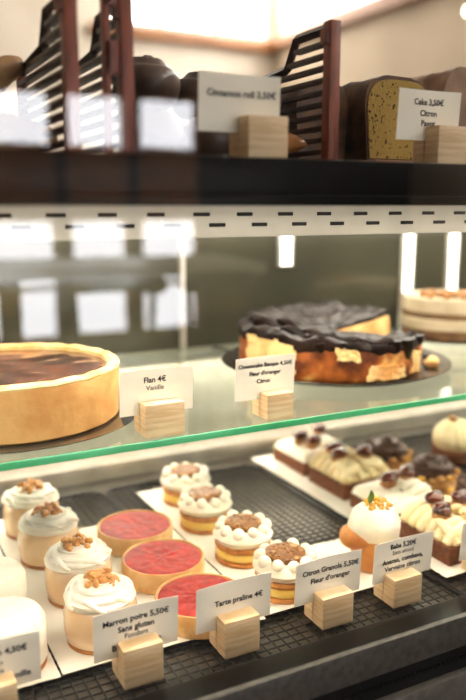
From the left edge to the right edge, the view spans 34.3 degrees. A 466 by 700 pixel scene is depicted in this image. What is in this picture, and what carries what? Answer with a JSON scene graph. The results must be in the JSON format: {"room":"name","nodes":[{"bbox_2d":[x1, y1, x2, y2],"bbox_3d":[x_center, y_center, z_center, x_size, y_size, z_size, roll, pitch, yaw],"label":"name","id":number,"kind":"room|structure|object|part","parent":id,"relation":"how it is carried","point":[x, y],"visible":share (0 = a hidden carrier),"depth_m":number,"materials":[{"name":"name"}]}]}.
{"room":"food shop","nodes":[
{"label":"food shop","id":0,"kind":"room"},
{"bbox_2d":[0,0,274,151],"bbox_3d":[-2.597,-1.570,5.266,6.800,3.600,0.100,-6,12,-27],"label":"wall","id":1,"kind":"structure","parent":0,"point":[20,20],"depth_m":5.87,"materials":[{"name":"paint"}]},
{"bbox_2d":[89,22,277,53],"bbox_3d":[-0.359,-2.536,6.160,1.650,0.080,0.070,-6,12,-27],"label":"trim","id":2,"kind":"structure","parent":1,"relation":"attached to","point":[140,33],"depth_m":6.17,"materials":[{"name":"brown wood"}]},
{"bbox_2d":[110,0,270,41],"bbox_3d":[-0.362,-3.021,6.140,1.510,0.880,0.060,-6,12,-27],"label":"window","id":3,"kind":"structure","parent":1,"relation":"in","point":[243,19],"depth_m":6.26,"materials":[{"name":"glass"}]},
{"bbox_2d":[274,0,465,87],"bbox_3d":[2.444,-1.106,2.848,0.100,3.600,9.100,-6,12,-27],"label":"wall","id":4,"kind":"structure","parent":0,"point":[421,37],"depth_m":5.13,"materials":[{"name":"beige paint"}]},
{"bbox_2d":[280,0,373,35],"bbox_3d":[2.380,-2.369,2.687,0.060,0.860,8.500,-6,12,-27],"label":"window","id":5,"kind":"structure","parent":4,"relation":"in","point":[295,14],"depth_m":6.10,"materials":[{"name":"glass"}]},
{"bbox_2d":[272,0,418,49],"bbox_3d":[2.408,-1.870,2.583,0.070,0.080,8.925,-6,12,-27],"label":"trim","id":6,"kind":"structure","parent":4,"relation":"attached to","point":[376,7],"depth_m":5.45,"materials":[{"name":"brown wood"}]},
{"bbox_3d":[-0.555,1.013,1.622,6.900,0.100,9.200,-6,12,-27],"label":"floor","id":7,"kind":"structure","parent":0,"visible":0},
{"bbox_2d":[0,149,465,699],"bbox_3d":[0.200,-0.018,1.156,2.340,2.100,0.760,-6,12,-27],"label":"display case","id":8,"kind":"object","parent":7,"relation":"on","point":[151,261],"visible":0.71,"depth_m":1.26,"materials":[{"name":"metal"}]},
{"bbox_2d":[0,112,57,149],"bbox_3d":[-0.266,-0.201,0.706,0.201,0.055,0.056,-7,13,-32],"label":"baguette","id":9,"kind":"object","parent":8,"relation":"on","point":[16,132],"visible":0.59,"depth_m":0.72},
{"bbox_2d":[0,55,23,93],"bbox_3d":[-0.269,-0.246,0.731,0.147,0.089,0.042,-9,14,-40],"label":"baguette","id":10,"kind":"object","parent":9,"relation":"on","point":[11,66],"visible":1,"depth_m":0.75,"materials":[{"name":"brown food"}]},
{"bbox_2d":[16,0,81,151],"bbox_3d":[-0.183,-0.251,0.723,0.016,0.140,0.201,-6,12,-27],"label":"divider","id":11,"kind":"object","parent":8,"relation":"on","point":[65,15],"visible":0.68,"depth_m":0.67,"materials":[{"name":"red wood"}]},
{"bbox_3d":[-0.181,-0.231,0.728,0.012,0.100,0.201,-6,12,-27],"label":"foot rail","id":12,"kind":"part","parent":11,"relation":"part of","materials":[{"name":"red wood"}]},
{"bbox_3d":[-0.140,-0.235,0.641,0.016,0.140,0.014,-6,12,-27],"label":"post","id":13,"kind":"part","parent":11,"relation":"part of","materials":[{"name":"red wood"}]},
{"bbox_2d":[79,0,135,152],"bbox_3d":[-0.145,-0.256,0.749,0.026,0.140,0.201,-6,12,-27],"label":"divider","id":14,"kind":"object","parent":8,"relation":"on","point":[116,58],"visible":0.66,"depth_m":0.67,"materials":[{"name":"red wood"}]},
{"bbox_3d":[-0.097,-0.240,0.669,0.016,0.140,0.014,-6,12,-27],"label":"post","id":15,"kind":"part","parent":14,"relation":"part of","materials":[{"name":"red wood"}]},
{"bbox_2d":[0,491,256,699],"bbox_3d":[-0.228,0.297,0.980,0.291,0.006,0.555,-6,12,-27],"label":"wire rack","id":16,"kind":"object","parent":8,"relation":"on","point":[251,655],"visible":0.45,"depth_m":0.79,"materials":[{"name":"black metal"}]},
{"bbox_2d":[0,631,40,699],"bbox_3d":[-0.223,0.306,0.702,0.090,0.076,0.039,-6,12,-27],"label":"price sign","id":17,"kind":"object","parent":16,"relation":"on","point":[20,662],"visible":1,"depth_m":0.71,"materials":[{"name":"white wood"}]},
{"bbox_2d":[0,549,60,688],"bbox_3d":[-0.335,0.302,0.921,0.142,0.002,0.426,-6,12,-27],"label":"sheet","id":18,"kind":"object","parent":16,"relation":"on","point":[50,671],"visible":0.14,"depth_m":0.77,"materials":[{"name":"white paper"}]},
{"bbox_2d":[0,556,26,597],"bbox_3d":[-0.284,0.281,0.876,0.087,0.059,0.087,1,11,5],"label":"cake","id":19,"kind":"object","parent":18,"relation":"on","point":[13,583],"visible":0.45,"depth_m":0.86,"materials":[{"name":"white food"}]},
{"bbox_2d":[0,597,47,670],"bbox_3d":[-0.237,0.299,0.781,0.087,0.059,0.087,-6,12,-27],"label":"cake","id":20,"kind":"object","parent":18,"relation":"on","point":[18,615],"visible":0.49,"depth_m":0.77,"materials":[{"name":"white food"}]},
{"bbox_2d":[0,519,111,674],"bbox_3d":[-0.223,0.291,0.980,0.107,0.002,0.423,-6,12,-27],"label":"sheet","id":21,"kind":"object","parent":16,"relation":"on","point":[68,660],"visible":0.15,"depth_m":0.88,"materials":[{"name":"white paper"}]},
{"bbox_2d":[1,478,59,540],"bbox_3d":[-0.295,0.227,1.105,0.082,0.078,0.081,7,13,34],"label":"dessert","id":22,"kind":"object","parent":21,"relation":"on","point":[25,496],"visible":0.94,"depth_m":1.08,"materials":[{"name":"food"}]},
{"bbox_2d":[18,501,78,569],"bbox_3d":[-0.249,0.243,1.020,0.081,0.078,0.082,4,11,19],"label":"dessert","id":23,"kind":"object","parent":21,"relation":"on","point":[41,527],"visible":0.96,"depth_m":0.99,"materials":[{"name":"food"}]},
{"bbox_2d":[44,532,111,608],"bbox_3d":[-0.188,0.262,0.921,0.082,0.078,0.081,7,13,32],"label":"dessert","id":24,"kind":"object","parent":21,"relation":"on","point":[69,557],"visible":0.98,"depth_m":0.90,"materials":[{"name":"food"}]},
{"bbox_2d":[63,567,136,654],"bbox_3d":[-0.146,0.279,0.832,0.081,0.078,0.082,9,14,39],"label":"dessert","id":25,"kind":"object","parent":21,"relation":"on","point":[99,591],"visible":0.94,"depth_m":0.81,"materials":[{"name":"food"}]},
{"bbox_2d":[93,596,177,689],"bbox_3d":[-0.097,0.294,0.765,0.090,0.076,0.039,-6,12,-27],"label":"price sign","id":26,"kind":"object","parent":16,"relation":"on","point":[133,637],"visible":1,"depth_m":0.76,"materials":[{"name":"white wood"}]},
{"bbox_2d":[79,525,265,647],"bbox_3d":[-0.097,0.288,0.995,0.128,0.002,0.341,-6,12,-27],"label":"sheet","id":27,"kind":"object","parent":16,"relation":"on","point":[91,531],"visible":0.09,"depth_m":1.00,"materials":[{"name":"white paper"}]},
{"bbox_2d":[97,509,172,557],"bbox_3d":[-0.139,0.259,1.071,0.106,0.028,0.106,-3,11,-13],"label":"tart","id":28,"kind":"object","parent":27,"relation":"on","point":[122,530],"visible":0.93,"depth_m":1.06,"materials":[{"name":"red food"}]},
{"bbox_2d":[122,538,203,594],"bbox_3d":[-0.090,0.278,0.974,0.106,0.028,0.106,-2,11,-12],"label":"tart","id":29,"kind":"object","parent":27,"relation":"on","point":[149,564],"visible":0.96,"depth_m":0.96,"materials":[{"name":"red food"}]},
{"bbox_2d":[155,573,233,639],"bbox_3d":[-0.038,0.296,0.879,0.106,0.028,0.106,-6,12,-27],"label":"tart","id":30,"kind":"object","parent":27,"relation":"on","point":[185,587],"visible":0.43,"depth_m":0.88,"materials":[{"name":"red food"}]},
{"bbox_2d":[196,572,271,659],"bbox_3d":[0.001,0.284,0.816,0.090,0.076,0.039,-6,12,-27],"label":"price sign","id":31,"kind":"object","parent":16,"relation":"on","point":[231,611],"visible":1,"depth_m":0.81,"materials":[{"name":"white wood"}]},
{"bbox_2d":[135,107,187,154],"bbox_3d":[-0.083,-0.221,0.786,0.071,0.059,0.074,-6,12,-27],"label":"bun","id":32,"kind":"object","parent":8,"relation":"on","point":[158,131],"visible":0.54,"depth_m":0.76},
{"bbox_2d":[112,55,179,111],"bbox_3d":[-0.091,-0.281,0.799,0.071,0.059,0.074,-4,11,-19],"label":"bun","id":33,"kind":"object","parent":32,"relation":"on","point":[156,85],"visible":0.54,"depth_m":0.77,"materials":[{"name":"brown food"}]},
{"bbox_3d":[-0.094,-0.041,1.408,0.009,0.450,0.013,-6,12,-27],"label":"post","id":34,"kind":"part","parent":8,"relation":"part of","materials":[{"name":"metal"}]},
{"bbox_2d":[184,117,228,155],"bbox_3d":[-0.026,-0.230,0.830,0.074,0.059,0.071,1,11,5],"label":"bun","id":35,"kind":"object","parent":8,"relation":"on","point":[202,143],"visible":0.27,"depth_m":0.80,"materials":[{"name":"brown food"}]},
{"bbox_2d":[172,71,197,120],"bbox_3d":[-0.038,-0.285,0.848,0.066,0.053,0.064,3,11,13],"label":"bun","id":36,"kind":"object","parent":35,"relation":"on","point":[186,106],"visible":0.35,"depth_m":0.82,"materials":[{"name":"food"}]},
{"bbox_2d":[0,394,465,470],"bbox_3d":[0.159,0.028,1.246,2.280,0.008,0.504,-6,12,-27],"label":"glass shelf","id":37,"kind":"object","parent":8,"relation":"attached to","point":[6,466],"visible":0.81,"depth_m":0.88,"materials":[{"name":"glass"}]},
{"bbox_2d":[0,401,133,453],"bbox_3d":[-0.275,0.080,0.931,0.322,0.008,0.322,-6,12,-27],"label":"cake plate","id":38,"kind":"object","parent":37,"relation":"on","point":[115,423],"visible":0.27,"depth_m":0.83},
{"bbox_2d":[0,342,119,445],"bbox_3d":[-0.276,0.046,0.924,0.271,0.068,0.271,-6,12,-27],"label":"flan","id":39,"kind":"object","parent":38,"relation":"on","point":[49,391],"visible":1,"depth_m":0.85,"materials":[{"name":"beige food"}]},
{"bbox_2d":[119,365,192,437],"bbox_3d":[-0.087,0.058,0.869,0.090,0.074,0.039,-6,12,-27],"label":"price sign","id":40,"kind":"object","parent":37,"relation":"on","point":[157,399],"visible":1,"depth_m":0.86,"materials":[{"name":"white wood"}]},
{"bbox_2d":[235,354,294,420],"bbox_3d":[0.040,0.045,0.933,0.084,0.076,0.039,-6,12,-27],"label":"price sign","id":41,"kind":"object","parent":37,"relation":"on","point":[268,381],"visible":1,"depth_m":0.93,"materials":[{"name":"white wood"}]},
{"bbox_2d":[222,346,451,387],"bbox_3d":[0.166,0.019,1.237,0.369,0.013,0.369,-6,12,-27],"label":"platter","id":42,"kind":"object","parent":37,"relation":"on","point":[229,358],"visible":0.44,"depth_m":1.15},
{"bbox_2d":[238,300,424,383],"bbox_3d":[0.155,-0.021,1.218,0.297,0.088,0.303,-6,12,-27],"label":"cheesecake","id":43,"kind":"object","parent":42,"relation":"on","point":[330,341],"visible":0.94,"depth_m":1.11,"materials":[{"name":"black food"}]},
{"bbox_2d":[422,353,430,359],"bbox_3d":[0.316,0.013,1.232,0.014,0.014,0.023,4,11,18],"label":"crumb","id":44,"kind":"object","parent":42,"relation":"on","point":[425,355],"visible":0.6,"depth_m":1.23,"materials":[{"name":"food"}]},
{"bbox_2d":[423,359,438,367],"bbox_3d":[0.312,0.021,1.193,0.025,0.016,0.013,8,14,37],"label":"crumb","id":45,"kind":"object","parent":42,"relation":"on","point":[430,363],"visible":1,"depth_m":1.19,"materials":[{"name":"food"}]},
{"bbox_2d":[427,355,438,361],"bbox_3d":[0.320,0.016,1.213,0.022,0.015,0.015,-6,12,-27],"label":"crumb","id":46,"kind":"object","parent":42,"relation":"on","point":[432,356],"visible":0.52,"depth_m":1.21,"materials":[{"name":"beige food"}]},
{"bbox_2d":[393,327,465,344],"bbox_3d":[0.437,-0.032,1.518,0.226,0.006,0.226,-6,12,-27],"label":"cake plate","id":47,"kind":"object","parent":37,"relation":"on","point":[398,329],"visible":0.26,"depth_m":1.43,"materials":[{"name":"metal"}]},
{"bbox_2d":[400,288,465,341],"bbox_3d":[0.437,-0.079,1.509,0.199,0.092,0.199,-6,12,-27],"label":"cake","id":48,"kind":"object","parent":47,"relation":"on","point":[440,315],"visible":0.96,"depth_m":1.44,"materials":[{"name":"beige food"}]},
{"bbox_3d":[0.029,0.089,1.513,2.300,0.214,0.015,-6,12,-27],"label":"panel","id":49,"kind":"part","parent":8,"relation":"part of","materials":[{"name":"glass"}]},
{"bbox_3d":[0.029,-0.150,1.468,2.300,0.271,0.015,-6,12,-27],"label":"door","id":50,"kind":"part","parent":8,"relation":"part of","materials":[{"name":"clear glass"}]},
{"bbox_2d":[198,70,287,157],"bbox_3d":[0.006,-0.210,0.683,0.083,0.075,0.039,-6,12,-27],"label":"price sign","id":51,"kind":"object","parent":8,"relation":"on","point":[247,107],"visible":0.97,"depth_m":0.68,"materials":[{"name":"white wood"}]},
{"bbox_2d":[106,464,462,658],"bbox_3d":[0.032,0.272,1.111,0.291,0.006,0.555,-6,12,-27],"label":"wire rack","id":52,"kind":"object","parent":8,"relation":"on","point":[427,575],"visible":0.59,"depth_m":1.16,"materials":[{"name":"black metal"}]},
{"bbox_2d":[137,488,294,615],"bbox_3d":[-0.013,0.269,1.093,0.108,0.002,0.430,-6,12,-27],"label":"sheet","id":53,"kind":"object","parent":52,"relation":"on","point":[154,498],"visible":0.2,"depth_m":1.08,"materials":[{"name":"white paper"}]},
{"bbox_2d":[161,462,210,507],"bbox_3d":[-0.076,0.216,1.223,0.081,0.056,0.082,3,11,15],"label":"cake","id":54,"kind":"object","parent":53,"relation":"on","point":[174,478],"visible":0.8,"depth_m":1.20,"materials":[{"name":"white food"}]},
{"bbox_2d":[178,483,231,534],"bbox_3d":[-0.041,0.234,1.125,0.082,0.056,0.081,-6,12,-28],"label":"cake","id":55,"kind":"object","parent":53,"relation":"on","point":[201,507],"visible":0.94,"depth_m":1.10,"materials":[{"name":"white food"}]},
{"bbox_2d":[213,510,272,568],"bbox_3d":[0.013,0.254,1.024,0.082,0.056,0.081,2,11,11],"label":"cake","id":56,"kind":"object","parent":53,"relation":"on","point":[237,536],"visible":0.93,"depth_m":1.00,"materials":[{"name":"white food"}]},
{"bbox_2d":[253,538,316,604],"bbox_3d":[0.064,0.271,0.935,0.081,0.056,0.082,-7,13,-32],"label":"cake","id":57,"kind":"object","parent":53,"relation":"on","point":[280,558],"visible":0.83,"depth_m":0.91,"materials":[{"name":"white food"}]},
{"bbox_2d":[294,549,361,629],"bbox_3d":[0.110,0.274,0.871,0.090,0.076,0.039,-6,12,-27],"label":"price sign","id":58,"kind":"object","parent":52,"relation":"on","point":[325,586],"visible":1,"depth_m":0.86,"materials":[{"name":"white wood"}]},
{"bbox_2d":[311,539,373,591],"bbox_3d":[0.165,0.284,1.016,0.105,0.002,0.133,-6,12,-27],"label":"sheet","id":59,"kind":"object","parent":52,"relation":"on","point":[329,548],"visible":0.19,"depth_m":1.04,"materials":[{"name":"white paper"}]},
{"bbox_2d":[339,490,400,573],"bbox_3d":[0.180,0.234,0.993,0.080,0.106,0.069,-6,12,-27],"label":"rum baba","id":60,"kind":"object","parent":59,"relation":"on","point":[374,521],"visible":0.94,"depth_m":0.97,"materials":[{"name":"white food"}]},
{"bbox_2d":[372,531,433,608],"bbox_3d":[0.207,0.264,0.920,0.090,0.076,0.039,-6,12,-27],"label":"price sign","id":61,"kind":"object","parent":52,"relation":"on","point":[398,564],"visible":1,"depth_m":0.91,"materials":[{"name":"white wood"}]},
{"bbox_2d":[288,133,306,153],"bbox_3d":[0.046,-0.216,0.795,0.070,0.027,0.025,-6,12,-27],"label":"pastry","id":62,"kind":"object","parent":8,"relation":"on","point":[295,143],"visible":0.3,"depth_m":0.80,"materials":[{"name":"orange food"}]},
{"bbox_2d":[265,19,340,159],"bbox_3d":[0.055,-0.275,0.848,0.016,0.140,0.201,-6,12,-27],"label":"divider","id":63,"kind":"object","parent":8,"relation":"on","point":[329,33],"visible":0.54,"depth_m":0.78,"materials":[{"name":"red wood"}]},
{"bbox_3d":[0.098,-0.259,0.766,0.016,0.140,0.014,-6,12,-27],"label":"post","id":64,"kind":"part","parent":63,"relation":"part of","materials":[{"name":"red wood"}]},
{"bbox_2d":[280,84,347,159],"bbox_3d":[0.061,-0.283,0.963,0.073,0.089,0.190,-6,12,-27],"label":"cake","id":65,"kind":"object","parent":8,"relation":"on","point":[343,105],"visible":0.12,"depth_m":0.88,"materials":[{"name":"brown food"}]},
{"bbox_3d":[0.369,0.292,0.882,2.300,0.036,0.007,-6,12,-27],"label":"rail","id":66,"kind":"part","parent":8,"relation":"part of","materials":[{"name":"black metal"}]},
{"bbox_2d":[257,443,465,595],"bbox_3d":[0.291,0.247,1.243,0.291,0.006,0.555,-6,12,-27],"label":"wire rack","id":67,"kind":"object","parent":8,"relation":"on","point":[357,445],"visible":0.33,"depth_m":1.19,"materials":[{"name":"black metal"}]},
{"bbox_2d":[251,455,465,577],"bbox_3d":[0.214,0.243,1.229,0.135,0.002,0.523,-6,12,-27],"label":"sheet","id":68,"kind":"object","parent":67,"relation":"on","point":[343,507],"visible":0.24,"depth_m":1.26,"materials":[{"name":"white paper"}]},
{"bbox_2d":[273,423,336,475],"bbox_3d":[0.144,0.176,1.395,0.098,0.068,0.108,-6,12,-27],"label":"cake","id":69,"kind":"object","parent":68,"relation":"on","point":[297,452],"visible":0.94,"depth_m":1.36,"materials":[{"name":"white food"}]},
{"bbox_2d":[309,440,389,499],"bbox_3d":[0.198,0.198,1.282,0.104,0.069,0.110,-6,12,-27],"label":"cake","id":70,"kind":"object","parent":68,"relation":"on","point":[337,469],"visible":0.98,"depth_m":1.26,"materials":[{"name":"beige food"}]},
{"bbox_2d":[350,464,431,516],"bbox_3d":[0.254,0.219,1.172,0.101,0.069,0.104,-6,12,-27],"label":"cake","id":71,"kind":"object","parent":68,"relation":"on","point":[400,487],"visible":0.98,"depth_m":1.16,"materials":[{"name":"white food"}]},
{"bbox_2d":[399,489,465,565],"bbox_3d":[0.307,0.240,1.059,0.109,0.069,0.109,-6,12,-27],"label":"cake","id":72,"kind":"object","parent":68,"relation":"on","point":[445,515],"visible":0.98,"depth_m":1.04,"materials":[{"name":"beige food"}]},
{"bbox_2d":[459,523,465,570],"bbox_3d":[0.329,0.252,0.982,0.090,0.076,0.039,-6,12,-27],"label":"price sign","id":73,"kind":"object","parent":67,"relation":"on","point":[462,556],"visible":1,"depth_m":0.96,"materials":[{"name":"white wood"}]},
{"bbox_3d":[0.343,0.237,1.257,0.109,0.002,0.400,-6,12,-27],"label":"sheet","id":74,"kind":"object","parent":67,"relation":"on","visible":0},
{"bbox_2d":[364,435,412,469],"bbox_3d":[0.279,0.186,1.368,0.098,0.059,0.093,0,11,0],"label":"tart","id":75,"kind":"object","parent":74,"relation":"on","point":[392,451],"visible":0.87,"depth_m":1.34,"materials":[{"name":"brown food"}]},
{"bbox_2d":[404,453,460,494],"bbox_3d":[0.333,0.204,1.274,0.096,0.059,0.095,5,12,26],"label":"tart","id":76,"kind":"object","parent":74,"relation":"on","point":[433,469],"visible":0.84,"depth_m":1.24,"materials":[{"name":"brown food"}]},
{"bbox_2d":[447,474,465,496],"bbox_3d":[0.384,0.222,1.178,0.093,0.059,0.092,-8,13,-36],"label":"tart","id":77,"kind":"object","parent":74,"relation":"on","point":[461,479],"visible":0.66,"depth_m":1.18,"materials":[{"name":"brown food"}]},
{"bbox_2d":[310,645,465,699],"bbox_3d":[0.369,0.349,0.893,2.300,0.078,0.006,-6,12,-27],"label":"grille","id":78,"kind":"object","parent":8,"relation":"attached to","point":[438,672],"depth_m":0.79,"materials":[{"name":"black metal"}]},
{"bbox_2d":[364,160,412,161],"bbox_3d":[0.275,-0.254,1.081,0.394,0.012,0.280,-6,12,-27],"label":"board","id":79,"kind":"object","parent":8,"relation":"on","point":[364,160],"visible":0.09,"depth_m":0.88,"materials":[{"name":"brown wood"}]},
{"bbox_2d":[341,75,426,160],"bbox_3d":[0.152,-0.293,0.991,0.101,0.100,0.202,-6,12,-27],"label":"cake","id":80,"kind":"object","parent":79,"relation":"on","point":[373,102],"visible":0.47,"depth_m":0.90,"materials":[{"name":"yellow food"}]},
{"bbox_2d":[411,67,465,126],"bbox_3d":[0.283,-0.324,1.078,0.126,0.127,0.180,-6,12,-27],"label":"bread","id":81,"kind":"object","parent":79,"relation":"on","point":[452,79],"visible":0.27,"depth_m":0.98,"materials":[{"name":"brown food"}]},
{"bbox_3d":[0.372,0.365,0.890,2.300,0.057,0.010,-6,12,-27],"label":"rail","id":82,"kind":"part","parent":8,"relation":"part of","materials":[{"name":"metal"}]},
{"bbox_2d":[396,87,465,163],"bbox_3d":[0.202,-0.229,0.782,0.082,0.076,0.039,-6,12,-27],"label":"price sign","id":83,"kind":"object","parent":8,"relation":"on","point":[428,118],"visible":0.98,"depth_m":0.78,"materials":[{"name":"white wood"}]},
{"bbox_2d":[399,431,465,475],"bbox_3d":[0.551,0.222,1.375,0.291,0.006,0.555,-6,12,-27],"label":"wire rack","id":84,"kind":"object","parent":8,"relation":"on","point":[414,436],"visible":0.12,"depth_m":1.54,"materials":[{"name":"black metal"}]},
{"bbox_2d":[431,415,465,465],"bbox_3d":[0.421,0.162,1.421,0.090,0.086,0.090,-6,12,-27],"label":"dessert","id":85,"kind":"object","parent":84,"relation":"on","point":[449,436],"visible":0.99,"depth_m":1.39,"materials":[{"name":"beige food"}]}
]}

